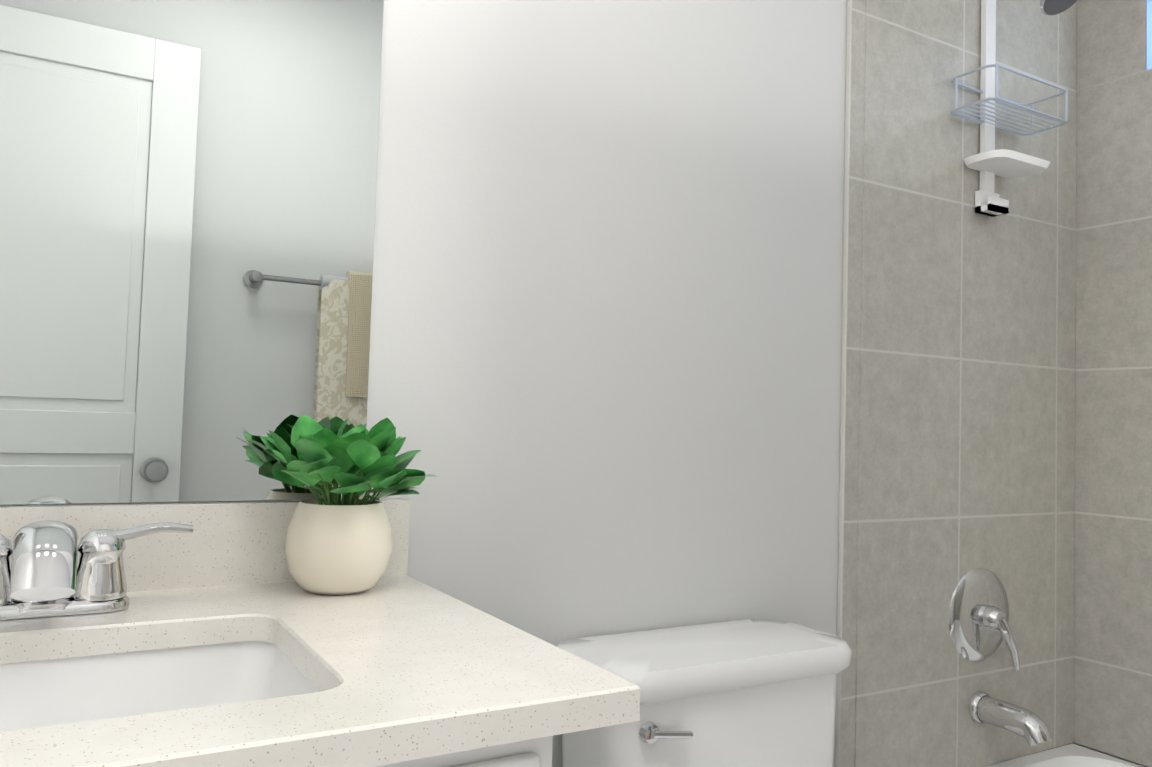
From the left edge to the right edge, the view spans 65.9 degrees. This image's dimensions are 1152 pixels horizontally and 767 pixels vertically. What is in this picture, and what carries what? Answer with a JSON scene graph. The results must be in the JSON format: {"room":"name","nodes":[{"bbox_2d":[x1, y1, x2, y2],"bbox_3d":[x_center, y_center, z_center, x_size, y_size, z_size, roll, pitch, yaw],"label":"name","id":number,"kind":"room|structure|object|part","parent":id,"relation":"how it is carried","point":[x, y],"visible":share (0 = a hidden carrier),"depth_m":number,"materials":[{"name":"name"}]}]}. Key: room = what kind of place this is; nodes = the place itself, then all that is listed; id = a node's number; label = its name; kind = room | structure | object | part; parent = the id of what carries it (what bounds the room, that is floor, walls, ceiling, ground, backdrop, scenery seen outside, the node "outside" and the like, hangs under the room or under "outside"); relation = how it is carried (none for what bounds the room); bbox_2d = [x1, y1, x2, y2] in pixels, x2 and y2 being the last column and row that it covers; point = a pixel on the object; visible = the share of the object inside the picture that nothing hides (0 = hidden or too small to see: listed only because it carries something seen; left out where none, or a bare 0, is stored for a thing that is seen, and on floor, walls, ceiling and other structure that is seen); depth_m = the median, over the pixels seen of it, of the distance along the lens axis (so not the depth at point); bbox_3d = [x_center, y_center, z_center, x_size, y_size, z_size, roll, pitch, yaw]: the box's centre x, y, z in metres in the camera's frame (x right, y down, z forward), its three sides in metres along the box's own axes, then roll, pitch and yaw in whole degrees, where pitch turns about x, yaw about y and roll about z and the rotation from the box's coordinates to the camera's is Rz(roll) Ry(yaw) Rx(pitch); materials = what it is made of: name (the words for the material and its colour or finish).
{"room":"bathroom","nodes":[
{"label":"bathroom","id":0,"kind":"room"},
{"bbox_2d":[0,0,846,766],"bbox_3d":[0.073,-0.056,1.477,2.630,2.440,0.120,3,-3,-30],"label":"wall","id":1,"kind":"structure","parent":0,"point":[604,386],"depth_m":1.40,"materials":[{"name":"white paint"}]},
{"bbox_2d":[0,0,383,504],"bbox_3d":[-0.570,-0.353,1.035,0.696,0.982,0.008,3,-3,-30],"label":"mirror","id":2,"kind":"object","parent":1,"relation":"attached to","point":[187,203],"visible":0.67,"depth_m":1.08,"materials":[{"name":"clear glass"}]},
{"bbox_2d":[835,0,1076,766],"bbox_3d":[0.807,0.089,1.826,0.733,2.225,0.012,3,-3,-30],"label":"wall tile","id":3,"kind":"structure","parent":1,"relation":"attached to","point":[957,434],"depth_m":1.79,"materials":[{"name":"grey tile"}]},
{"bbox_2d":[949,0,1076,746],"bbox_3d":[0.892,-0.093,1.755,0.255,1.582,0.206,3,-3,-30],"label":"fittings","id":4,"kind":"object","parent":3,"relation":"attached to","point":[979,629],"visible":1,"depth_m":1.79,"materials":[{"name":"silver metal"}]},
{"bbox_2d":[1073,743,1145,766],"bbox_3d":[1.569,-0.015,1.401,0.120,2.440,1.520,3,-3,-30],"label":"wall","id":5,"kind":"structure","parent":0,"point":[1111,755],"depth_m":1.91,"materials":[{"name":"grey tile"}]},
{"bbox_2d":[1073,0,1151,766],"bbox_3d":[1.515,-0.121,1.372,0.012,1.805,1.520,3,-3,-30],"label":"wall tile","id":6,"kind":"structure","parent":5,"relation":"attached to","point":[1113,545],"depth_m":1.94,"materials":[{"name":"grey tile"}]},
{"bbox_2d":[1146,0,1151,70],"bbox_3d":[1.587,-0.789,1.444,0.141,0.210,1.180,3,-3,-30],"label":"window unit","id":7,"kind":"structure","parent":5,"relation":"in","point":[1148,34],"depth_m":1.92,"materials":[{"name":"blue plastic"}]},
{"bbox_3d":[0.449,1.192,0.712,2.630,0.100,1.760,3,-3,-30],"label":"floor","id":8,"kind":"structure","parent":0,"visible":0},
{"bbox_2d":[0,499,640,766],"bbox_3d":[-0.453,0.623,0.746,0.810,0.984,0.574,3,-3,-30],"label":"bathroom vanity","id":9,"kind":"object","parent":8,"relation":"on","point":[212,634],"visible":1,"depth_m":0.85,"materials":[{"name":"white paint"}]},
{"bbox_2d":[0,636,368,766],"bbox_3d":[-0.447,0.324,0.702,0.490,0.132,0.335,3,-3,-30],"label":"sink","id":10,"kind":"object","parent":9,"relation":"in","point":[74,683],"depth_m":0.87,"materials":[{"name":"white ceramic"}]},
{"bbox_3d":[-0.349,0.630,0.510,0.720,0.707,0.020,3,-3,-30],"label":"door","id":11,"kind":"part","parent":9,"relation":"part of","materials":[{"name":"white paint"}]},
{"bbox_2d":[247,415,436,594],"bbox_3d":[-0.279,0.144,1.064,0.202,0.211,0.176,3,-3,-30],"label":"plant","id":12,"kind":"object","parent":9,"relation":"on","point":[336,543],"visible":0.98,"depth_m":1.04,"materials":[{"name":"green plant"}]},
{"bbox_3d":[-0.288,0.197,1.083,0.128,0.106,0.128,3,-3,-30],"label":"pot","id":13,"kind":"part","parent":12,"relation":"part of","materials":[{"name":"beige ceramic"}]},
{"bbox_2d":[556,619,851,766],"bbox_3d":[0.299,0.768,1.128,0.456,0.776,0.665,3,-3,-30],"label":"toilet","id":14,"kind":"object","parent":8,"relation":"on","point":[752,693],"visible":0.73,"depth_m":1.26,"materials":[{"name":"white ceramic"}]},
{"bbox_3d":[0.121,0.463,1.182,0.075,0.028,0.020,3,-3,-30],"label":"handle","id":15,"kind":"part","parent":14,"relation":"part of","materials":[{"name":"silver metal"}]},
{"bbox_2d":[985,743,1142,766],"bbox_3d":[1.179,0.973,1.145,0.690,0.420,1.514,3,-3,-30],"label":"bathtub","id":16,"kind":"object","parent":8,"relation":"on","point":[1071,755],"visible":0.96,"depth_m":1.88,"materials":[{"name":"white ceramic"}]}
]}

